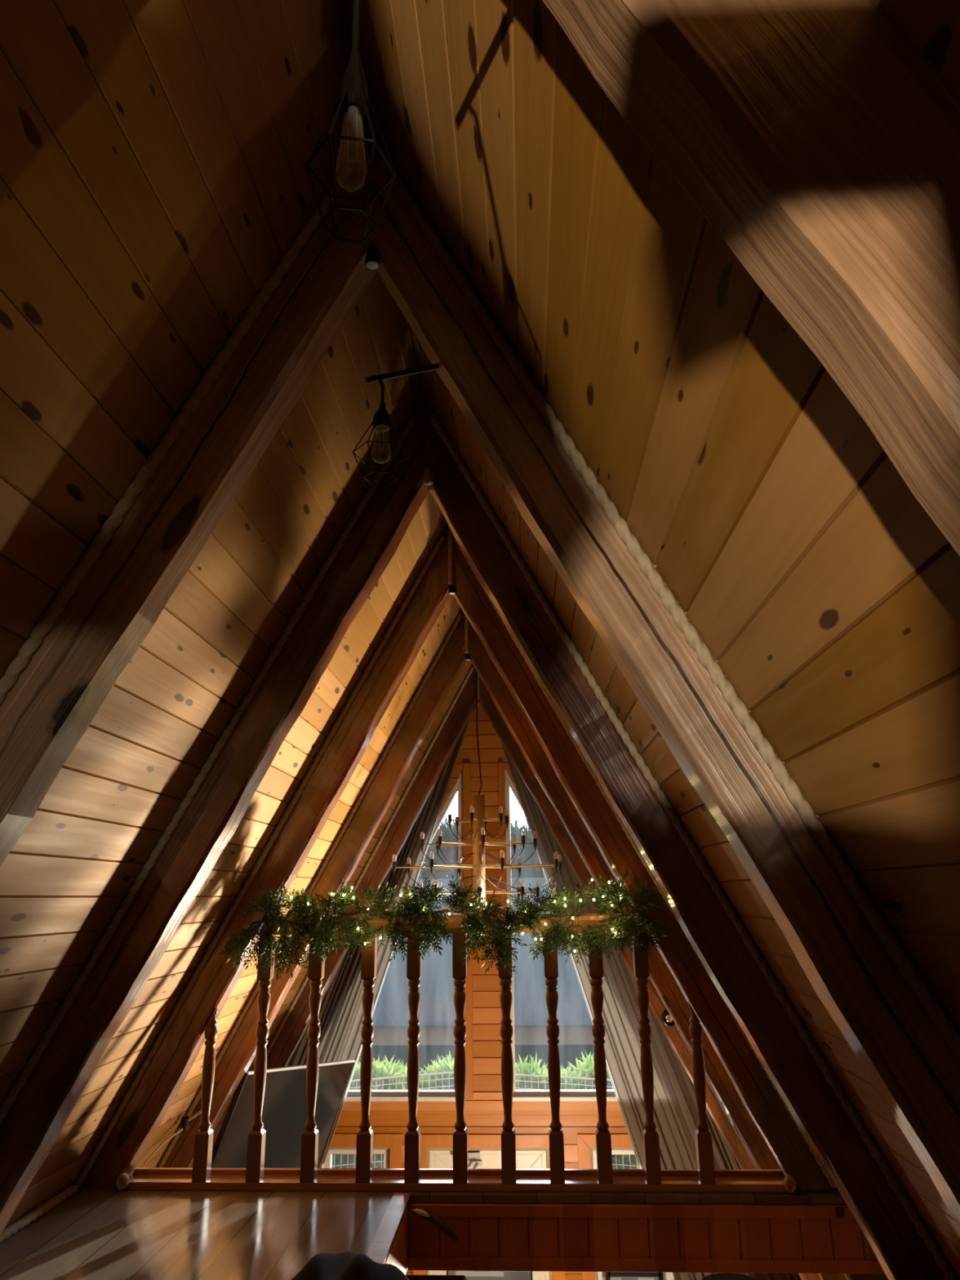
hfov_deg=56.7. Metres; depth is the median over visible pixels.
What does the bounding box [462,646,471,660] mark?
ceiling spotlight
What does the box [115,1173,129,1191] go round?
rosette
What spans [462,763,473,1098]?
trim
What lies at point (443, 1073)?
wire fence
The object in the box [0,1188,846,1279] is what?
floor
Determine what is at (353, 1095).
window
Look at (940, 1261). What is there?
rope
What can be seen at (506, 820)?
socket
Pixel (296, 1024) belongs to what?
rafter
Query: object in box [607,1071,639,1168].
shrub
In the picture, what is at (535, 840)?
socket
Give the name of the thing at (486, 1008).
wall
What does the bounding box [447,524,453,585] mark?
rope
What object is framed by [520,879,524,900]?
socket
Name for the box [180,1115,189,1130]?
socket
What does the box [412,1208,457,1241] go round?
stair handrail
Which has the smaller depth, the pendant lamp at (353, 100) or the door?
the pendant lamp at (353, 100)
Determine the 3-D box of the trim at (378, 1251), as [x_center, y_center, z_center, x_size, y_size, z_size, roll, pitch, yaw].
[-0.304,1.901,2.830,0.061,0.006,0.855,-1,-16,3]
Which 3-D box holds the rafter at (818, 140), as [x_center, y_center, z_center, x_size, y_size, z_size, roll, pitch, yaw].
[1.083,1.016,0.201,2.696,5.135,0.111,-1,-16,2]
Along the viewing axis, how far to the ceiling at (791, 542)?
1.25 m
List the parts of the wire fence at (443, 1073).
rail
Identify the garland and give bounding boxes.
[218,869,671,982]
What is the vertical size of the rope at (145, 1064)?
2.585 m
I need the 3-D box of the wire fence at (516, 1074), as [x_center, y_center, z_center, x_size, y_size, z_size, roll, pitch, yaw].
[1.345,4.424,7.631,2.607,1.310,0.030,-1,-16,3]
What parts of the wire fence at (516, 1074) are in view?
rail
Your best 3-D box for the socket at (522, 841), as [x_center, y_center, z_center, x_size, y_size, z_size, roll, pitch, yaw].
[0.242,1.111,4.977,0.022,0.113,0.021,-1,-16,3]
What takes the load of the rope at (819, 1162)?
attached to the rafter at (756, 1091)
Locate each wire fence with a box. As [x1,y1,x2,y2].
[332,1071,454,1168]
[515,1073,638,1168]
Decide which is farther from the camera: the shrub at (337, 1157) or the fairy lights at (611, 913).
the shrub at (337, 1157)
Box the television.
[211,1059,355,1168]
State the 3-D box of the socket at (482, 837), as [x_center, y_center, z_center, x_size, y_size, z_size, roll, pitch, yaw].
[0.017,1.082,4.868,0.022,0.113,0.021,-1,-16,3]
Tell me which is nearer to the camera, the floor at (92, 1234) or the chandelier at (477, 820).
the floor at (92, 1234)
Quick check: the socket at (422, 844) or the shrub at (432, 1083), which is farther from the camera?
the shrub at (432, 1083)
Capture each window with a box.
[323,1149,388,1168]
[342,772,462,1101]
[504,769,617,1101]
[592,1150,674,1279]
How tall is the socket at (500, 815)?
0.113 m
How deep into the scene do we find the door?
6.17 m
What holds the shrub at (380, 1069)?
on the bank
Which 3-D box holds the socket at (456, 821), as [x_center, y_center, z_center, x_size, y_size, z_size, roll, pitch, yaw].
[-0.137,1.079,5.336,0.022,0.113,0.021,-1,-16,3]
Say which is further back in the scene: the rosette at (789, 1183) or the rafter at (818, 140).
the rosette at (789, 1183)
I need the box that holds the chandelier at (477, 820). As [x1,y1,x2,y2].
[392,671,561,909]
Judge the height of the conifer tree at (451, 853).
6.302 m
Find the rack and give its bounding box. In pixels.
[604,1271,663,1279]
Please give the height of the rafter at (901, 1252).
5.138 m
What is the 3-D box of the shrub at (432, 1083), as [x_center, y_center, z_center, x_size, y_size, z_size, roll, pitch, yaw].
[-0.646,4.614,8.044,1.095,1.414,0.834,-1,-16,3]
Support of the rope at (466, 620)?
attached to the rafter at (670, 993)
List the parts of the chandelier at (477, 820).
arm, arm, arm, arm, arm, arm, arm, cord, stem, arm, arm, arm, arm, arm, arm, arm, arm, arm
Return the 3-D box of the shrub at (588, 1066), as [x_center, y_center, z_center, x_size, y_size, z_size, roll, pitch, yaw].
[1.144,4.570,8.110,1.061,1.499,0.821,-5,-17,13]
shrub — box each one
[332,1062,381,1168]
[355,1055,407,1167]
[372,1066,444,1168]
[419,1049,454,1089]
[515,1053,563,1089]
[541,1064,624,1167]
[567,1051,633,1168]
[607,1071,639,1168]
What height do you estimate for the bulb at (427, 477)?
0.058 m
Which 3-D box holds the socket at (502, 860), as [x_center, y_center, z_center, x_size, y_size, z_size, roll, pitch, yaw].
[0.117,1.165,4.688,0.022,0.113,0.021,-1,-16,3]
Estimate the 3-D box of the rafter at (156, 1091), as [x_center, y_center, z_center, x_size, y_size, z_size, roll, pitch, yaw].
[-1.454,1.964,3.426,2.704,5.155,0.133,-1,-16,3]
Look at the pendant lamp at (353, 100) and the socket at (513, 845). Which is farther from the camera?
the socket at (513, 845)
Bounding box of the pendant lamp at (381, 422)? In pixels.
[352,363,439,485]
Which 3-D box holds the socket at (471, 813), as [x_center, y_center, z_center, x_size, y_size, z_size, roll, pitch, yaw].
[-0.047,0.997,5.058,0.022,0.113,0.021,-1,-16,3]
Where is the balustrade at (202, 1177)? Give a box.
[116,913,797,1192]
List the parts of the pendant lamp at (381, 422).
cord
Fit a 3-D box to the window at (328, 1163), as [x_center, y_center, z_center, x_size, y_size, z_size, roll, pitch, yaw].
[-0.854,4.177,6.097,0.475,1.278,0.070,-1,-16,3]
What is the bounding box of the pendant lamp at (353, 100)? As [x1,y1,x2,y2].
[305,0,396,243]
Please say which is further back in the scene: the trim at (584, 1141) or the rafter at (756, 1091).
the trim at (584, 1141)
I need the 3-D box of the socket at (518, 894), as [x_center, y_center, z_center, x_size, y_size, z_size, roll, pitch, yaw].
[0.233,1.502,5.337,0.022,0.113,0.021,-1,-16,3]
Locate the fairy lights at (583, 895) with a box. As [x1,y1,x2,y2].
[570,895,583,941]
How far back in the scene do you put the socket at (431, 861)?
4.73 m
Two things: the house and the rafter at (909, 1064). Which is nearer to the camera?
the rafter at (909, 1064)
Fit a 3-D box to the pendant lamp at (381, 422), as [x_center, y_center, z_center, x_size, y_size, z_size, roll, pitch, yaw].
[-0.170,-0.449,1.833,0.180,0.261,0.101,2,-16,-8]
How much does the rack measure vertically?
1.200 m
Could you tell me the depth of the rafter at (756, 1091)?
3.54 m
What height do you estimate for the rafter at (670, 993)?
5.137 m
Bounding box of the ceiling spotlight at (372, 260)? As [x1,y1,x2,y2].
[364,245,379,270]
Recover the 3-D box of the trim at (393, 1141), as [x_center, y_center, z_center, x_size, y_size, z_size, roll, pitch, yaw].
[-0.858,4.139,6.032,0.645,1.415,0.020,-1,-16,3]
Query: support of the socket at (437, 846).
attached to the chandelier at (477, 820)
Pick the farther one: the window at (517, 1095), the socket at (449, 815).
the window at (517, 1095)
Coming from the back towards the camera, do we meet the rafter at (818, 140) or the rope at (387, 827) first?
the rope at (387, 827)
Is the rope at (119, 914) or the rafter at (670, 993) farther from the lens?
the rafter at (670, 993)
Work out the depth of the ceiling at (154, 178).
1.77 m
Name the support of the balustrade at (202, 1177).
on the floor at (92, 1234)
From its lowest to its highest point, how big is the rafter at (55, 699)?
5.157 m
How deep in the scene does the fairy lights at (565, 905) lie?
3.48 m
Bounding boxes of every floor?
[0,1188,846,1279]
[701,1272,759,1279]
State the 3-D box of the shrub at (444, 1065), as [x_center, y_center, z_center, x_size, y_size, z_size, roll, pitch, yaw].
[-0.229,4.595,8.150,0.968,1.502,0.864,-1,-16,3]
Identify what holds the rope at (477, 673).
attached to the rafter at (674, 1037)
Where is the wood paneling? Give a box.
[407,1202,884,1274]
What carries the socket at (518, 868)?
attached to the chandelier at (477, 820)
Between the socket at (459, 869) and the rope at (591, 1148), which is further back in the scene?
the rope at (591, 1148)
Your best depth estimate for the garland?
3.49 m
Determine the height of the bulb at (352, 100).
0.137 m
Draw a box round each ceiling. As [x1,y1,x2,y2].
[0,0,472,1228]
[344,0,959,1279]
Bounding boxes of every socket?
[143,1109,201,1164]
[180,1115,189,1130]
[392,853,395,875]
[407,857,410,875]
[420,831,424,851]
[429,851,433,872]
[435,834,439,853]
[437,828,441,849]
[448,807,451,826]
[455,810,458,829]
[457,857,461,875]
[469,804,473,825]
[480,826,484,848]
[498,805,502,826]
[500,849,504,871]
[504,808,508,827]
[512,834,515,853]
[516,880,520,899]
[517,857,520,875]
[520,828,524,848]
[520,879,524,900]
[533,831,537,850]
[535,879,539,895]
[554,851,558,872]
[557,854,561,874]
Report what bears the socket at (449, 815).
attached to the chandelier at (477, 820)
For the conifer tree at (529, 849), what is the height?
5.986 m
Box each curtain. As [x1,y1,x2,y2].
[287,711,473,1168]
[500,741,800,1279]
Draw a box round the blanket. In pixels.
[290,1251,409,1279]
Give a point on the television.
(284, 1112)
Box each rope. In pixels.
[0,153,360,705]
[0,413,417,1124]
[0,1185,79,1243]
[75,534,444,1186]
[157,613,462,1168]
[266,666,474,1056]
[326,1147,390,1168]
[376,152,959,1062]
[426,1148,552,1279]
[429,413,957,1279]
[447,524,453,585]
[453,536,836,1189]
[464,614,468,653]
[477,673,479,698]
[590,1147,635,1279]
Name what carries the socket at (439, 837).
attached to the chandelier at (477, 820)
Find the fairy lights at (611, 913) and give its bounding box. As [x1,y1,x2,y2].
[609,900,617,933]
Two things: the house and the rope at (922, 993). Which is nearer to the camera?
the rope at (922, 993)
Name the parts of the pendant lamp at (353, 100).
cord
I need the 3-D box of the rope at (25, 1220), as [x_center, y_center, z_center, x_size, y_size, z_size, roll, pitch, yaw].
[-1.542,1.838,2.602,0.034,0.034,1.460,-1,-16,3]
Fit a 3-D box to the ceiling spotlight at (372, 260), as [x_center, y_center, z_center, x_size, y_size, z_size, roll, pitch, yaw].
[-0.234,-0.834,1.911,0.048,0.092,0.051,-6,-17,17]
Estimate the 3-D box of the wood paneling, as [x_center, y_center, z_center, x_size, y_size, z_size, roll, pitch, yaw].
[0.600,2.139,3.218,1.712,0.204,0.160,-1,-16,3]
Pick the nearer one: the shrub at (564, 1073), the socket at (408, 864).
the socket at (408, 864)
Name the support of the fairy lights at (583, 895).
attached to the garland
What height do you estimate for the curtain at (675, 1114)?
4.230 m
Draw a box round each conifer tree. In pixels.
[417,815,457,879]
[510,817,544,877]
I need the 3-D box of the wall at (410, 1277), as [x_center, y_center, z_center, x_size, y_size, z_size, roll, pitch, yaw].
[0.070,2.662,2.959,0.648,0.928,0.040,-1,-16,3]
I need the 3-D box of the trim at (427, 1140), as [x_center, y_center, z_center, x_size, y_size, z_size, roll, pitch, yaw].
[0.061,4.359,5.921,1.020,1.912,0.020,-1,-16,3]
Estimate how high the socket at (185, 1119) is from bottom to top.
0.199 m
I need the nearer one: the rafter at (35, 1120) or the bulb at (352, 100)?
the bulb at (352, 100)
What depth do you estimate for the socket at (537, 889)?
5.10 m
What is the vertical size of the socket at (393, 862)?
0.113 m
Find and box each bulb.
[336,51,368,191]
[371,401,391,463]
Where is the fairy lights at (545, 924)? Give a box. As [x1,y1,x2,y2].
[531,911,551,940]
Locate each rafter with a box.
[0,128,377,866]
[0,394,428,1235]
[75,523,452,1190]
[156,608,466,1168]
[266,664,478,1068]
[369,138,959,1227]
[425,400,946,1279]
[452,533,888,1279]
[468,621,846,1279]
[478,676,819,1279]
[542,0,959,555]
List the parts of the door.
panel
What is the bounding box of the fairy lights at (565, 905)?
[564,904,573,926]
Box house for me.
[355,877,594,1076]
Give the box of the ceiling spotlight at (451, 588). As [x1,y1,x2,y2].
[448,585,455,594]
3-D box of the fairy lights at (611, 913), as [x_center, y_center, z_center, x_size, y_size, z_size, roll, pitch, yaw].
[0.521,1.080,3.466,0.027,0.121,0.049,-1,-16,3]
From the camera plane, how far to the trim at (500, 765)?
6.75 m
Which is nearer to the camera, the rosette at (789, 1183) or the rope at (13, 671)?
the rope at (13, 671)
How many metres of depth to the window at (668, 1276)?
6.14 m
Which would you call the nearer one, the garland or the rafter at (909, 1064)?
the rafter at (909, 1064)
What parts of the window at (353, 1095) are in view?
sill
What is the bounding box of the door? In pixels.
[429,1150,549,1279]
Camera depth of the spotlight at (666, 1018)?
5.55 m
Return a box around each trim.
[320,1133,402,1168]
[337,1100,624,1115]
[366,1192,410,1263]
[386,1203,408,1275]
[413,1133,565,1279]
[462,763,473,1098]
[497,762,506,914]
[577,1133,632,1279]
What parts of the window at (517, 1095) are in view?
sill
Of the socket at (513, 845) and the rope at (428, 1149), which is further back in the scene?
the rope at (428, 1149)
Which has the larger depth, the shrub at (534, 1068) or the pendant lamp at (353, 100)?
the shrub at (534, 1068)
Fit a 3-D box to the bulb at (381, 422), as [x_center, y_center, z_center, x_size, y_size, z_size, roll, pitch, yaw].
[-0.201,-0.426,1.821,0.040,0.137,0.040,-1,-16,3]
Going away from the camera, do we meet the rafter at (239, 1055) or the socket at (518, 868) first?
the rafter at (239, 1055)
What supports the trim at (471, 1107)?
attached to the wall at (486, 1008)
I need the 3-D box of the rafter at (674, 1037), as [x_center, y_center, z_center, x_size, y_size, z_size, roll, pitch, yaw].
[1.358,2.565,5.568,2.696,5.137,0.133,-1,-16,3]
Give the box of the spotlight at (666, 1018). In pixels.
[661,1009,675,1026]
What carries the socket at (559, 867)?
attached to the chandelier at (477, 820)
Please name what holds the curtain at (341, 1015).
hanging from the ceiling at (154, 178)
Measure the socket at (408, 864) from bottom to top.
0.113 m
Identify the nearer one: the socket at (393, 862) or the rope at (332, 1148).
the socket at (393, 862)
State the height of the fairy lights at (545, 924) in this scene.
0.105 m
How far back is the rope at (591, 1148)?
6.13 m
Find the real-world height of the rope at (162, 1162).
3.965 m
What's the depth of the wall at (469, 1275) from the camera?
7.16 m
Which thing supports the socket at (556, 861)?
attached to the chandelier at (477, 820)
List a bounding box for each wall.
[322,701,675,1279]
[406,1275,466,1279]
[448,1270,665,1279]
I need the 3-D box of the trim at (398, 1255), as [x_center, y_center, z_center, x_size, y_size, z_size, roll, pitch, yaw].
[-0.294,2.026,2.794,0.028,0.205,0.895,-1,-16,3]

